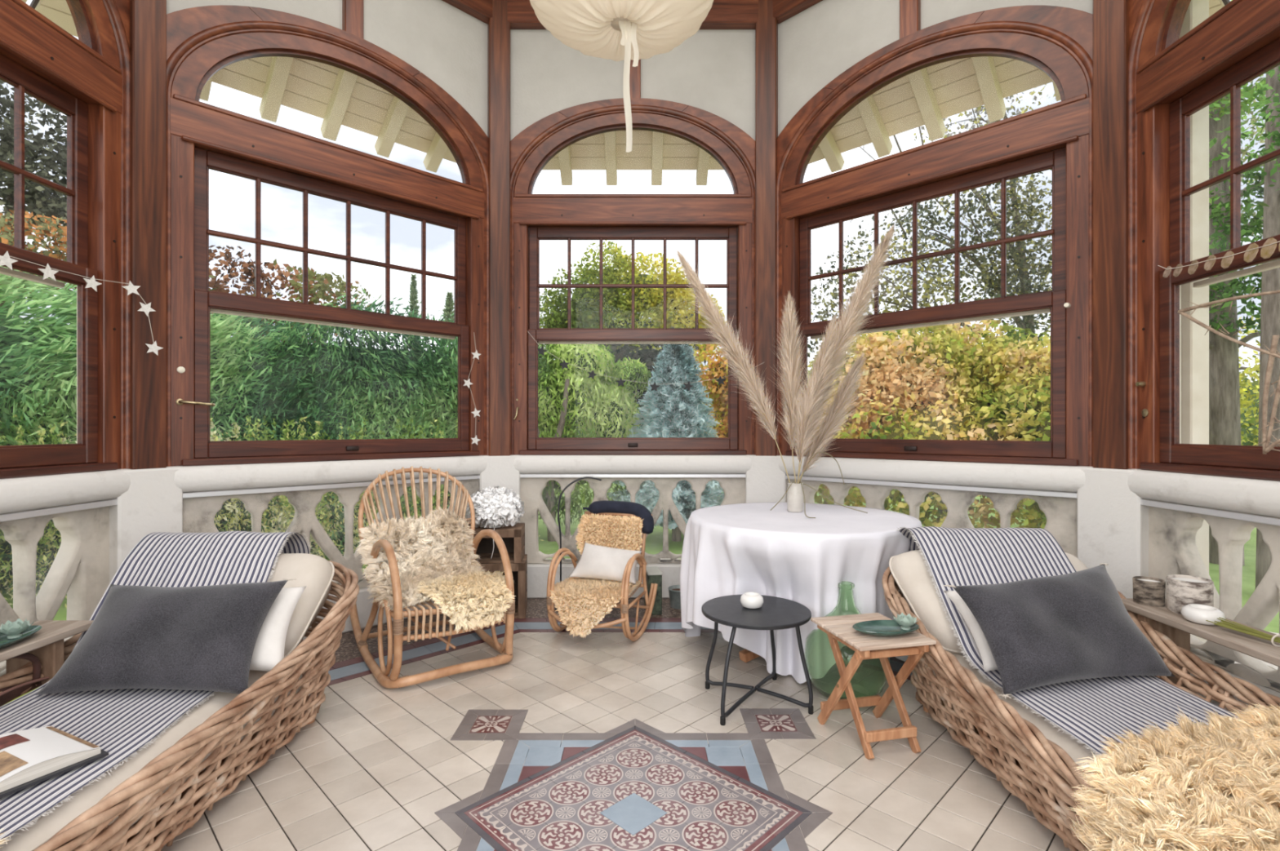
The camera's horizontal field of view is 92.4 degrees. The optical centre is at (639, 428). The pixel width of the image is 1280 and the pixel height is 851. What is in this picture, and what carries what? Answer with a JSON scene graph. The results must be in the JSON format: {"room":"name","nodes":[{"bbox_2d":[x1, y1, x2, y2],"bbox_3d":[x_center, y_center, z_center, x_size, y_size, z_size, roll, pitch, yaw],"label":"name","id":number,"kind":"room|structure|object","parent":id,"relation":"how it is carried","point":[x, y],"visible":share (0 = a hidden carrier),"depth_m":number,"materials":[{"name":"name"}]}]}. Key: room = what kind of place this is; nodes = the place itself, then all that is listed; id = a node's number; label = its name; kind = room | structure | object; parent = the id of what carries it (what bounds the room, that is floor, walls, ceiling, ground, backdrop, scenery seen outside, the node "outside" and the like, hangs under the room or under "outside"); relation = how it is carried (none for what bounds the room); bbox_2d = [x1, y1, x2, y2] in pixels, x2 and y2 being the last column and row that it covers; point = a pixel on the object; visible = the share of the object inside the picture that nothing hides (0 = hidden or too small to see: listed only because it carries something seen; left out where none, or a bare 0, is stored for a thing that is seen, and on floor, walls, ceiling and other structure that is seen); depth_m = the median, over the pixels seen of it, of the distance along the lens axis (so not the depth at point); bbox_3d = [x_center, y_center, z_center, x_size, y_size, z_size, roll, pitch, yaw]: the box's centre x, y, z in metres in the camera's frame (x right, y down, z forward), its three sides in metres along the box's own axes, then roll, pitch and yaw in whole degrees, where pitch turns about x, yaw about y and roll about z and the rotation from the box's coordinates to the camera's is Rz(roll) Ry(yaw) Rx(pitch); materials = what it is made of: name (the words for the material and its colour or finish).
{"room":"sunroom","nodes":[
{"label":"sunroom","id":0,"kind":"room"},
{"bbox_2d":[0,468,130,676],"bbox_3d":[-2.434,-1.075,1.990,0.190,4.550,1.880,0,0,0],"label":"wall","id":1,"kind":"structure","parent":0,"point":[77,504],"depth_m":2.56,"materials":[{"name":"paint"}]},
{"bbox_2d":[0,0,130,479],"bbox_3d":[-2.458,-1.060,1.990,0.183,2.520,1.860,0,0,0],"label":"window","id":2,"kind":"structure","parent":1,"relation":"in","point":[86,79],"depth_m":2.70,"materials":[{"name":"brown wood"}]},
{"bbox_2d":[166,0,488,639],"bbox_3d":[-1.727,-1.075,3.667,0.190,4.550,1.945,0,0,45],"label":"wall","id":3,"kind":"structure","parent":0,"point":[445,43],"depth_m":3.68,"materials":[{"name":"paint"}]},
{"bbox_2d":[30,0,456,173],"bbox_3d":[-2.071,-2.605,4.011,1.064,0.990,2.730,0,0,45],"label":"roof eaves","id":4,"kind":"object","parent":3,"relation":"attached to","point":[335,95],"visible":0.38,"depth_m":4.29,"materials":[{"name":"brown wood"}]},
{"bbox_2d":[166,5,488,466],"bbox_3d":[-1.729,-1.060,3.670,1.924,2.520,0.222,0,0,-45],"label":"window","id":5,"kind":"structure","parent":3,"relation":"in","point":[202,42],"depth_m":3.43,"materials":[{"name":"brown wood"}]},
{"bbox_2d":[342,0,364,39],"bbox_3d":[-1.718,-2.567,3.658,0.095,0.535,0.108,0,0,45],"label":"stud","id":6,"kind":"object","parent":3,"relation":"attached to","point":[353,11],"visible":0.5,"depth_m":3.62,"materials":[{"name":"brown wood"}]},
{"bbox_2d":[441,0,492,24],"bbox_3d":[-1.712,-2.915,3.653,0.150,0.170,1.840,0,0,45],"label":"beam","id":7,"kind":"structure","parent":3,"relation":"attached to","point":[481,10],"depth_m":4.17,"materials":[{"name":"brown wood"}]},
{"bbox_2d":[160,598,1079,850],"bbox_3d":[-0.050,1.324,2.037,4.957,0.252,4.957,0,0,0],"label":"floor","id":8,"kind":"structure","parent":0,"point":[603,740],"depth_m":2.17,"materials":[{"name":"tile"}]},
{"bbox_2d":[0,653,48,706],"bbox_3d":[-2.063,0.958,1.900,0.128,0.485,0.540,0,0,-3],"label":"basket","id":9,"kind":"object","parent":8,"relation":"on","point":[10,694],"visible":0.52,"depth_m":2.02,"materials":[{"name":"brown wicker"}]},
{"bbox_2d":[0,620,93,684],"bbox_3d":[-2.087,0.950,1.700,0.205,0.500,1.080,0,0,0],"label":"bench","id":10,"kind":"object","parent":8,"relation":"on","point":[46,644],"visible":0.3,"depth_m":2.10,"materials":[{"name":"brown wood"}]},
{"bbox_2d":[0,618,42,648],"bbox_3d":[-2.070,0.667,1.900,0.160,0.065,0.400,0,0,4],"label":"oval dish","id":11,"kind":"object","parent":10,"relation":"on","point":[11,633],"visible":1,"depth_m":2.01,"materials":[{"name":"green ceramic"}]},
{"bbox_2d":[0,618,34,639],"bbox_3d":[-2.061,0.662,2.024,0.084,0.055,0.084,0,0,26],"label":"flower","id":12,"kind":"object","parent":11,"relation":"on","point":[19,628],"depth_m":2.02,"materials":[{"name":"green ceramic"}]},
{"bbox_2d":[109,466,182,583],"bbox_3d":[-2.370,0.696,2.933,0.142,1.008,0.276,0,0,22],"label":"stone pillar","id":13,"kind":"structure","parent":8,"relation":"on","point":[153,502],"depth_m":2.87,"materials":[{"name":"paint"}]},
{"bbox_2d":[128,0,166,469],"bbox_3d":[-2.383,-1.552,2.938,0.135,3.495,0.144,0,0,22],"label":"post","id":14,"kind":"object","parent":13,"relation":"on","point":[148,18],"visible":0.76,"depth_m":2.91,"materials":[{"name":"brown wood"}]},
{"bbox_2d":[0,251,163,355],"bbox_3d":[-2.301,-0.498,2.535,0.078,0.327,0.648,0,0,9],"label":"garland","id":15,"kind":"object","parent":14,"relation":"hanging from","point":[6,260],"visible":1,"depth_m":2.60,"materials":[{"name":"fabric"}]},
{"bbox_2d":[0,560,359,850],"bbox_3d":[-1.647,0.890,1.700,0.975,0.619,2.172,0,0,0],"label":"lounger","id":16,"kind":"object","parent":8,"relation":"on","point":[165,816],"visible":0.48,"depth_m":1.84,"materials":[{"name":"wicker"}]},
{"bbox_2d":[0,670,302,850],"bbox_3d":[-1.645,0.935,1.600,0.720,0.144,1.600,0,0,0],"label":"mattress","id":17,"kind":"object","parent":16,"relation":"on","point":[47,826],"visible":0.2,"depth_m":1.57,"materials":[{"name":"fabric"}]},
{"bbox_2d":[0,531,311,846],"bbox_3d":[-1.694,0.659,1.891,0.675,0.436,1.849,0,0,-5],"label":"striped throw","id":18,"kind":"object","parent":17,"relation":"on","point":[122,722],"visible":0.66,"depth_m":1.95,"materials":[{"name":"white fabric"}]},
{"bbox_2d":[0,725,108,798],"bbox_3d":[-1.619,0.833,1.463,0.294,0.044,0.455,0,0,25],"label":"open book","id":19,"kind":"object","parent":18,"relation":"on","point":[29,757],"visible":1,"depth_m":1.54,"materials":[{"name":"white paper"}]},
{"bbox_2d":[0,751,28,777],"bbox_3d":[-1.556,0.818,1.483,0.130,0.014,0.073,0,0,25],"label":"photograph","id":20,"kind":"object","parent":19,"relation":"on","point":[12,763],"depth_m":1.49},
{"bbox_2d":[0,733,29,750],"bbox_3d":[-1.646,0.814,1.576,0.081,0.006,0.095,0,0,25],"label":"photograph","id":21,"kind":"object","parent":19,"relation":"on","point":[7,741],"depth_m":1.59},
{"bbox_2d":[45,726,98,747],"bbox_3d":[-1.528,0.830,1.651,0.257,0.002,0.013,0,0,25],"label":"photograph","id":22,"kind":"object","parent":19,"relation":"on","point":[55,737],"depth_m":1.62},
{"bbox_2d":[35,578,296,695],"bbox_3d":[-1.589,0.706,2.102,0.701,0.309,0.334,0,0,0],"label":"cushion","id":23,"kind":"object","parent":18,"relation":"on","point":[199,637],"visible":0.95,"depth_m":2.02,"materials":[{"name":"fabric"}]},
{"bbox_2d":[249,586,306,671],"bbox_3d":[-1.532,0.721,2.216,0.615,0.248,0.236,0,0,0],"label":"pillow","id":24,"kind":"object","parent":18,"relation":"on","point":[269,646],"visible":0.19,"depth_m":2.19,"materials":[{"name":"fabric"}]},
{"bbox_2d":[266,553,334,657],"bbox_3d":[-1.702,0.714,2.444,0.850,0.400,0.430,0,0,0],"label":"cushion","id":25,"kind":"object","parent":17,"relation":"on","point":[315,572],"visible":0.21,"depth_m":2.46,"materials":[{"name":"fabric"}]},
{"bbox_2d":[349,466,515,688],"bbox_3d":[-1.125,0.711,3.292,0.657,0.978,0.929,0,0,-35],"label":"rocking chair","id":26,"kind":"object","parent":8,"relation":"on","point":[397,629],"visible":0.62,"depth_m":3.08,"materials":[{"name":"wicker"}]},
{"bbox_2d":[355,506,486,612],"bbox_3d":[-1.091,0.648,3.187,0.664,0.420,0.640,0,0,-35],"label":"sheepskin","id":27,"kind":"object","parent":26,"relation":"on","point":[435,546],"visible":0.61,"depth_m":3.28,"materials":[{"name":"beige fur"}]},
{"bbox_2d":[415,569,515,632],"bbox_3d":[-0.886,0.856,3.092,0.495,0.227,0.456,0,0,-35],"label":"sheepskin","id":28,"kind":"object","parent":26,"relation":"on","point":[480,598],"visible":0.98,"depth_m":2.98,"materials":[{"name":"beige fur"}]},
{"bbox_2d":[478,455,519,523],"bbox_3d":[-0.992,0.696,4.311,0.276,1.008,0.142,0,0,-22],"label":"pilaster","id":29,"kind":"object","parent":8,"relation":"on","point":[500,472],"visible":0.26,"depth_m":4.25,"materials":[{"name":"paint"}]},
{"bbox_2d":[487,0,510,456],"bbox_3d":[-0.997,-1.552,4.323,0.144,3.495,0.135,0,0,-23],"label":"post","id":30,"kind":"object","parent":29,"relation":"on","point":[498,26],"visible":0.76,"depth_m":4.26,"materials":[{"name":"brown wood"}]},
{"bbox_2d":[479,554,527,619],"bbox_3d":[-0.925,1.025,3.979,0.370,0.350,0.282,0,0,-8],"label":"wooden crate","id":31,"kind":"object","parent":8,"relation":"on","point":[519,571],"visible":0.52,"depth_m":3.86,"materials":[{"name":"brown wood"}]},
{"bbox_2d":[467,523,524,564],"bbox_3d":[-0.945,0.743,3.979,0.370,0.212,0.282,0,0,-6],"label":"wooden crate","id":32,"kind":"object","parent":31,"relation":"on","point":[513,537],"visible":0.58,"depth_m":3.94,"materials":[{"name":"brown wood"}]},
{"bbox_2d":[465,486,524,559],"bbox_3d":[-0.941,0.591,3.968,0.386,0.430,0.384,0,0,25],"label":"lamp","id":33,"kind":"object","parent":32,"relation":"on","point":[495,507],"visible":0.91,"depth_m":3.85,"materials":[{"name":"fabric"}]},
{"bbox_2d":[546,511,657,641],"bbox_3d":[-0.223,0.863,3.607,0.497,0.670,0.608,0,0,20],"label":"rocking chair","id":34,"kind":"object","parent":8,"relation":"on","point":[624,606],"visible":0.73,"depth_m":3.51,"materials":[{"name":"wicker"}]},
{"bbox_2d":[549,577,641,638],"bbox_3d":[-0.266,1.004,3.485,0.500,0.252,0.417,0,0,21],"label":"sheepskin","id":35,"kind":"object","parent":34,"relation":"on","point":[582,603],"visible":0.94,"depth_m":3.37,"materials":[{"name":"beige fur"}]},
{"bbox_2d":[568,542,641,584],"bbox_3d":[-0.208,0.800,3.658,0.430,0.200,0.149,0,0,17],"label":"pillow","id":36,"kind":"object","parent":35,"relation":"on","point":[596,562],"visible":0.84,"depth_m":3.62,"materials":[{"name":"fabric"}]},
{"bbox_2d":[575,513,643,555],"bbox_3d":[-0.188,0.685,3.760,0.455,0.307,0.144,0,0,21],"label":"sheepskin","id":37,"kind":"object","parent":34,"relation":"hanging from","point":[615,532],"visible":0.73,"depth_m":3.77,"materials":[{"name":"beige fur"}]},
{"bbox_2d":[582,500,653,534],"bbox_3d":[-0.129,0.552,3.846,0.481,0.190,0.119,0,0,26],"label":"bolster","id":38,"kind":"object","parent":34,"relation":"on","point":[638,510],"visible":0.94,"depth_m":3.81,"materials":[{"name":"fabric"}]},
{"bbox_2d":[644,566,662,615],"bbox_3d":[0.085,1.064,4.030,0.096,0.272,0.186,0,0,-8],"label":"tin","id":39,"kind":"object","parent":8,"relation":"on","point":[653,574],"visible":0.73,"depth_m":3.94,"materials":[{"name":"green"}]},
{"bbox_2d":[738,648,759,662],"bbox_3d":[0.875,0.841,3.340,1.170,0.711,1.170,0,0,0],"label":"round table","id":40,"kind":"object","parent":8,"relation":"on","point":[745,655],"visible":0.1,"depth_m":3.15,"materials":[{"name":"brown wood"}]},
{"bbox_2d":[680,502,922,684],"bbox_3d":[0.876,0.831,3.371,1.309,0.714,1.275,0,0,0],"label":"tablecloth","id":41,"kind":"object","parent":40,"relation":"on","point":[737,548],"visible":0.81,"depth_m":2.94,"materials":[{"name":"white fabric"}]},
{"bbox_2d":[786,482,803,512],"bbox_3d":[0.885,0.393,3.500,0.092,0.162,0.092,0,0,0],"label":"ceramic vase","id":42,"kind":"object","parent":41,"relation":"on","point":[794,494],"visible":0.88,"depth_m":3.46,"materials":[{"name":"white ceramic"}]},
{"bbox_2d":[675,249,790,483],"bbox_3d":[0.530,-0.253,3.348,0.729,1.394,0.262,0,0,-11],"label":"pampas grass","id":43,"kind":"object","parent":42,"relation":"in","point":[753,385],"depth_m":3.33,"materials":[{"name":"beige plant"}]},
{"bbox_2d":[765,290,808,483],"bbox_3d":[0.866,-0.177,3.540,0.267,1.243,0.289,0,0,-3],"label":"pampas grass","id":44,"kind":"object","parent":42,"relation":"in","point":[793,380],"depth_m":3.52,"materials":[{"name":"beige plant"}]},
{"bbox_2d":[782,313,839,484],"bbox_3d":[0.954,-0.093,3.369,0.300,1.075,0.288,0,0,-27],"label":"pampas grass","id":45,"kind":"object","parent":42,"relation":"in","point":[815,388],"depth_m":3.35,"materials":[{"name":"beige plant"}]},
{"bbox_2d":[798,352,867,484],"bbox_3d":[1.137,-0.008,3.587,0.436,0.904,0.282,0,0,14],"label":"pampas grass","id":46,"kind":"object","parent":42,"relation":"in","point":[845,394],"depth_m":3.56,"materials":[{"name":"beige plant"}]},
{"bbox_2d":[795,224,896,484],"bbox_3d":[1.123,-0.329,3.422,0.583,1.546,0.290,0,0,21],"label":"pampas grass","id":47,"kind":"object","parent":42,"relation":"in","point":[855,311],"depth_m":3.37,"materials":[{"name":"beige plant"}]},
{"bbox_2d":[701,595,813,725],"bbox_3d":[0.512,1.000,2.717,0.476,0.400,0.482,0,0,0],"label":"side table","id":48,"kind":"object","parent":8,"relation":"on","point":[775,613],"visible":0.99,"depth_m":2.63,"materials":[{"name":"black metal"}]},
{"bbox_2d":[745,455,786,503],"bbox_3d":[0.892,0.696,4.311,0.276,1.008,0.142,0,0,22],"label":"pilaster","id":49,"kind":"object","parent":8,"relation":"on","point":[765,482],"visible":0.26,"depth_m":4.24,"materials":[{"name":"paint"}]},
{"bbox_2d":[755,0,777,456],"bbox_3d":[0.897,-1.552,4.323,0.144,3.495,0.135,0,0,22],"label":"post","id":50,"kind":"object","parent":49,"relation":"on","point":[766,26],"visible":0.76,"depth_m":4.26,"materials":[{"name":"brown wood"}]},
{"bbox_2d":[804,581,889,699],"bbox_3d":[0.935,0.951,2.785,0.368,0.498,0.368,0,0,0],"label":"demijohn","id":51,"kind":"object","parent":8,"relation":"on","point":[869,679],"visible":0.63,"depth_m":2.67,"materials":[{"name":"green glass"}]},
{"bbox_2d":[810,613,936,759],"bbox_3d":[0.895,0.994,2.390,0.314,0.427,0.358,0,0,-13],"label":"folding table","id":52,"kind":"object","parent":8,"relation":"on","point":[866,646],"visible":0.92,"depth_m":2.32,"materials":[{"name":"brown wood"}]},
{"bbox_2d":[852,613,919,636],"bbox_3d":[0.935,0.746,2.335,0.264,0.065,0.144,0,0,-10],"label":"oval dish","id":53,"kind":"object","parent":52,"relation":"on","point":[903,624],"visible":1,"depth_m":2.35,"materials":[{"name":"green ceramic"}]},
{"bbox_2d":[881,567,1279,850],"bbox_3d":[1.523,0.890,1.800,0.984,0.619,2.171,0,0,0],"label":"lounger","id":54,"kind":"object","parent":8,"relation":"on","point":[1044,783],"visible":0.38,"depth_m":2.00,"materials":[{"name":"wicker"}]},
{"bbox_2d":[932,653,1097,773],"bbox_3d":[1.525,0.936,1.700,0.728,0.143,1.600,0,0,0],"label":"mattress","id":55,"kind":"object","parent":54,"relation":"on","point":[1075,750],"visible":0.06,"depth_m":1.85,"materials":[{"name":"fabric"}]},
{"bbox_2d":[888,550,1088,654],"bbox_3d":[1.519,0.718,2.561,0.864,0.396,0.451,0,0,0],"label":"cushion","id":56,"kind":"object","parent":55,"relation":"on","point":[908,570],"visible":0.22,"depth_m":2.54,"materials":[{"name":"fabric"}]},
{"bbox_2d":[895,526,1242,758],"bbox_3d":[1.492,0.658,2.010,0.631,0.437,1.833,0,0,0],"label":"striped throw","id":57,"kind":"object","parent":55,"relation":"on","point":[1086,709],"visible":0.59,"depth_m":2.16,"materials":[{"name":"white fabric"}]},
{"bbox_2d":[943,591,997,671],"bbox_3d":[1.467,0.725,2.300,0.584,0.249,0.270,0,0,-7],"label":"pillow","id":58,"kind":"object","parent":57,"relation":"on","point":[988,663],"visible":0.11,"depth_m":2.23,"materials":[{"name":"fabric"}]},
{"bbox_2d":[943,563,1175,698],"bbox_3d":[1.497,0.696,2.189,0.783,0.328,0.315,0,0,-14],"label":"cushion","id":59,"kind":"object","parent":57,"relation":"on","point":[1048,630],"visible":1,"depth_m":2.11,"materials":[{"name":"fabric"}]},
{"bbox_2d":[1066,701,1279,850],"bbox_3d":[1.524,0.935,1.308,1.254,0.442,0.820,0,0,-9],"label":"sheepskin","id":60,"kind":"object","parent":54,"relation":"on","point":[1195,787],"visible":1,"depth_m":1.37,"materials":[{"name":"beige fur"}]},
{"bbox_2d":[1076,466,1149,598],"bbox_3d":[2.270,0.696,2.933,0.142,1.008,0.276,0,0,-22],"label":"stone pillar","id":61,"kind":"structure","parent":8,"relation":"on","point":[1113,524],"depth_m":2.88,"materials":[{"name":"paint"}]},
{"bbox_2d":[1093,0,1128,469],"bbox_3d":[2.283,-1.552,2.938,0.135,3.495,0.144,0,0,-23],"label":"post","id":62,"kind":"object","parent":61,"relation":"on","point":[1110,17],"visible":0.76,"depth_m":2.90,"materials":[{"name":"brown wood"}]},
{"bbox_2d":[1120,598,1279,689],"bbox_3d":[2.055,0.950,1.845,0.220,0.500,1.370,0,0,0],"label":"bench","id":63,"kind":"object","parent":8,"relation":"on","point":[1173,625],"visible":0.27,"depth_m":2.17,"materials":[{"name":"brown wood"}]},
{"bbox_2d":[1132,576,1165,607],"bbox_3d":[2.030,0.651,2.450,0.102,0.098,0.102,0,0,0],"label":"pot","id":64,"kind":"object","parent":63,"relation":"on","point":[1147,591],"visible":1,"depth_m":2.42,"materials":[{"name":"ceramic"}]},
{"bbox_2d":[1166,574,1213,614],"bbox_3d":[2.090,0.636,2.335,0.135,0.128,0.135,0,0,0],"label":"pot","id":65,"kind":"object","parent":63,"relation":"on","point":[1182,590],"visible":0.89,"depth_m":2.30,"materials":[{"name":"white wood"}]},
{"bbox_2d":[1180,604,1226,625],"bbox_3d":[2.030,0.672,2.215,0.120,0.055,0.120,0,0,0],"label":"tealight holder","id":66,"kind":"object","parent":63,"relation":"on","point":[1195,613],"visible":0.95,"depth_m":2.19,"materials":[{"name":"white ceramic"}]},
{"bbox_2d":[1205,617,1279,646],"bbox_3d":[2.046,0.658,1.952,0.098,0.090,0.418,0,0,-2],"label":"herb bundle","id":67,"kind":"object","parent":63,"relation":"on","point":[1249,631],"visible":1,"depth_m":2.06,"materials":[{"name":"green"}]},
{"bbox_2d":[510,29,755,598],"bbox_3d":[-0.050,-1.075,4.375,1.880,4.550,0.190,0,0,0],"label":"wall","id":68,"kind":"structure","parent":0,"point":[713,71],"depth_m":4.36,"materials":[{"name":"paint"}]},
{"bbox_2d":[510,97,755,455],"bbox_3d":[-0.051,-1.062,4.389,1.857,2.516,0.202,0,0,0],"label":"window","id":69,"kind":"structure","parent":68,"relation":"in","point":[534,218],"depth_m":4.33,"materials":[{"name":"brown wood"}]},
{"bbox_2d":[542,129,723,185],"bbox_3d":[-0.050,-2.605,4.862,2.730,0.990,1.064,0,0,0],"label":"roof eaves","id":70,"kind":"object","parent":68,"relation":"attached to","point":[656,152],"visible":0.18,"depth_m":5.20,"materials":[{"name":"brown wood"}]},
{"bbox_2d":[506,0,758,29],"bbox_3d":[-0.050,-2.915,4.355,1.840,0.170,0.150,0,0,0],"label":"beam","id":71,"kind":"structure","parent":68,"relation":"attached to","point":[723,14],"depth_m":4.28,"materials":[{"name":"brown wood"}]},
{"bbox_2d":[776,0,1093,557],"bbox_3d":[1.627,-1.075,3.667,1.945,4.550,0.190,0,0,45],"label":"wall","id":72,"kind":"structure","parent":0,"point":[816,45],"depth_m":3.73,"materials":[{"name":"paint"}]},
{"bbox_2d":[773,0,822,24],"bbox_3d":[1.612,-2.915,3.653,1.840,0.170,0.150,0,0,45],"label":"beam","id":73,"kind":"structure","parent":72,"relation":"attached to","point":[783,10],"depth_m":4.17,"materials":[{"name":"brown wood"}]},
{"bbox_2d":[899,0,920,39],"bbox_3d":[1.618,-2.567,3.658,0.108,0.535,0.095,0,0,45],"label":"stud","id":74,"kind":"object","parent":72,"relation":"attached to","point":[909,10],"visible":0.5,"depth_m":3.62,"materials":[{"name":"brown wood"}]},
{"bbox_2d":[776,5,1093,466],"bbox_3d":[1.643,-1.060,3.683,1.925,2.520,0.198,0,0,45],"label":"window","id":75,"kind":"structure","parent":72,"relation":"in","point":[1057,41],"depth_m":3.40,"materials":[{"name":"brown wood"}]},
{"bbox_2d":[808,0,1230,173],"bbox_3d":[1.971,-2.605,4.011,2.730,0.990,1.064,0,0,45],"label":"roof eaves","id":76,"kind":"object","parent":72,"relation":"attached to","point":[926,96],"visible":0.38,"depth_m":4.33,"materials":[{"name":"beige wood"}]},
{"bbox_2d":[1127,468,1279,711],"bbox_3d":[2.334,-1.075,1.990,0.190,4.550,1.880,0,0,0],"label":"wall","id":77,"kind":"structure","parent":0,"point":[1179,504],"depth_m":2.44,"materials":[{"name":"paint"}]},
{"bbox_2d":[1128,0,1279,643],"bbox_3d":[2.466,-0.378,2.019,0.414,3.944,1.912,0,0,0],"label":"window","id":78,"kind":"structure","parent":77,"relation":"in","point":[1182,60],"depth_m":2.72,"materials":[{"name":"brown wood"}]},
{"bbox_2d":[1157,237,1279,278],"bbox_3d":[2.249,-0.659,2.389,0.024,0.105,0.581,0,0,0],"label":"leaf garland","id":79,"kind":"object","parent":78,"relation":"hanging from","point":[1268,247],"visible":1,"depth_m":2.34,"materials":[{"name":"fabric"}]},
{"bbox_2d":[1177,287,1279,454],"bbox_3d":[2.226,-0.206,2.300,0.080,0.602,0.462,0,0,-5],"label":"star","id":80,"kind":"object","parent":78,"relation":"hanging from","point":[1266,438],"visible":1,"depth_m":2.17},
{"bbox_3d":[-0.050,-3.360,2.036,4.772,0.080,4.772,0,0,0],"label":"ceiling","id":81,"kind":"structure","parent":0,"visible":0},
{"bbox_2d":[529,0,713,152],"bbox_3d":[-0.061,-2.120,2.030,0.620,2.430,0.621,0,0,0],"label":"pendant","id":82,"kind":"object","parent":81,"relation":"hanging from","point":[615,30],"visible":1,"depth_m":2.01,"materials":[{"name":"fabric"}]},
{"label":"outside","id":83,"kind":"structure","parent":0,"visible":0},
{"bbox_2d":[0,483,1279,633],"bbox_3d":[0.000,1.650,30.000,140.000,0.001,120.000,0,0,0],"label":"lawn","id":84,"kind":"structure","parent":83,"point":[654,541],"depth_m":8.40,"materials":[{"name":"green plant"}]},
{"bbox_2d":[0,80,66,322],"bbox_3d":[-12.837,-2.811,11.906,4.836,8.936,2.549,0,0,0],"label":"tree","id":85,"kind":"object","parent":84,"relation":"on","point":[37,202],"visible":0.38,"depth_m":11.58,"materials":[{"name":"green plant"}]},
{"bbox_2d":[0,209,76,317],"bbox_3d":[-11.627,-1.277,10.935,4.011,5.855,1.830,0,0,0],"label":"shrub","id":86,"kind":"object","parent":84,"relation":"on","point":[51,225],"visible":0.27,"depth_m":10.64,"materials":[{"name":"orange plant"}]},
{"bbox_2d":[0,414,544,608],"bbox_3d":[-4.349,0.760,6.324,6.848,1.829,1.476,0,0,-30],"label":"hedge","id":87,"kind":"object","parent":84,"relation":"on","point":[286,437],"visible":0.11,"depth_m":6.47,"materials":[{"name":"green plant"}]},
{"bbox_2d":[0,266,546,594],"bbox_3d":[-6.999,-0.122,6.095,12.872,3.707,2.753,0,0,-37],"label":"conifer hedge","id":88,"kind":"object","parent":84,"relation":"on","point":[333,384],"visible":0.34,"depth_m":7.90,"materials":[{"name":"green plant"}]},
{"bbox_2d":[208,245,375,343],"bbox_3d":[-7.769,-1.129,12.998,4.142,5.564,2.402,0,0,0],"label":"tree","id":89,"kind":"object","parent":84,"relation":"on","point":[322,285],"visible":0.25,"depth_m":12.89,"materials":[{"name":"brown plant"}]},
{"bbox_2d":[537,326,652,542],"bbox_3d":[-1.121,0.045,9.397,2.659,3.223,1.761,0,0,3],"label":"bush","id":90,"kind":"object","parent":84,"relation":"on","point":[569,406],"visible":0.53,"depth_m":9.10,"materials":[{"name":"green plant"}]},
{"bbox_2d":[539,240,725,360],"bbox_3d":[-0.553,-1.883,17.988,6.108,7.070,2.695,0,0,10],"label":"tree","id":91,"kind":"object","parent":84,"relation":"on","point":[648,302],"visible":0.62,"depth_m":17.34,"materials":[{"name":"green plant"}]},
{"bbox_2d":[569,344,719,483],"bbox_3d":[-0.035,-0.299,14.535,4.131,3.899,2.162,0,0,7],"label":"yew","id":92,"kind":"object","parent":84,"relation":"on","point":[646,356],"visible":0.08,"depth_m":13.99,"materials":[{"name":"green plant"}]},
{"bbox_2d":[606,326,724,542],"bbox_3d":[0.574,0.079,8.982,2.179,3.141,2.006,0,0,-36],"label":"spruce","id":93,"kind":"object","parent":84,"relation":"on","point":[679,411],"visible":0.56,"depth_m":8.73,"materials":[{"name":"green plant"}]},
{"bbox_2d":[693,344,728,437],"bbox_3d":[1.990,-0.090,11.551,2.238,3.479,1.316,0,0,0],"label":"maple","id":94,"kind":"object","parent":84,"relation":"on","point":[717,393],"visible":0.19,"depth_m":11.22,"materials":[{"name":"orange plant"}]},
{"bbox_2d":[807,320,1050,528],"bbox_3d":[4.206,-0.017,8.252,4.827,3.338,3.237,0,0,-2],"label":"hedge","id":95,"kind":"object","parent":84,"relation":"on","point":[940,385],"visible":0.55,"depth_m":8.21,"materials":[{"name":"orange plant"}]},
{"bbox_2d":[807,83,1056,363],"bbox_3d":[6.496,-3.206,12.532,7.612,9.721,2.671,0,0,0],"label":"tree","id":96,"kind":"object","parent":84,"relation":"on","point":[1020,260],"visible":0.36,"depth_m":12.06,"materials":[{"name":"green plant"}]},
{"bbox_2d":[1208,0,1266,565],"bbox_3d":[6.976,-2.574,7.122,3.291,8.452,2.009,0,0,12],"label":"cedar tree","id":97,"kind":"object","parent":84,"relation":"on","point":[1224,416],"visible":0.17,"depth_m":7.38,"materials":[{"name":"green plant"}]},
{"bbox_2d":[1208,65,1279,588],"bbox_3d":[6.296,-2.575,5.923,2.806,8.451,1.472,0,0,-4],"label":"cedar tree","id":98,"kind":"object","parent":84,"relation":"on","point":[1270,173],"visible":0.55,"depth_m":5.96,"materials":[{"name":"green plant"}]},
{"bbox_2d":[1237,315,1260,445],"bbox_3d":[8.852,-0.011,9.054,3.678,3.323,2.691,0,0,0],"label":"shrub","id":99,"kind":"object","parent":84,"relation":"on","point":[1245,401],"visible":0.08,"depth_m":8.31,"materials":[{"name":"green plant"}]},
{"bbox_2d":[1239,367,1259,445],"bbox_3d":[18.923,0.104,19.870,16.318,5.111,3.057,0,0,1],"label":"trees","id":100,"kind":"object","parent":84,"relation":"on","point":[1251,437],"visible":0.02,"depth_m":19.19,"materials":[{"name":"green plant"}]},
{"bbox_2d":[1236,74,1266,372],"bbox_3d":[9.563,-2.574,10.603,4.104,8.453,1.881,0,0,0],"label":"bare tree","id":101,"kind":"object","parent":84,"relation":"on","point":[1243,152],"visible":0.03,"depth_m":10.04,"materials":[{"name":"green plant"}]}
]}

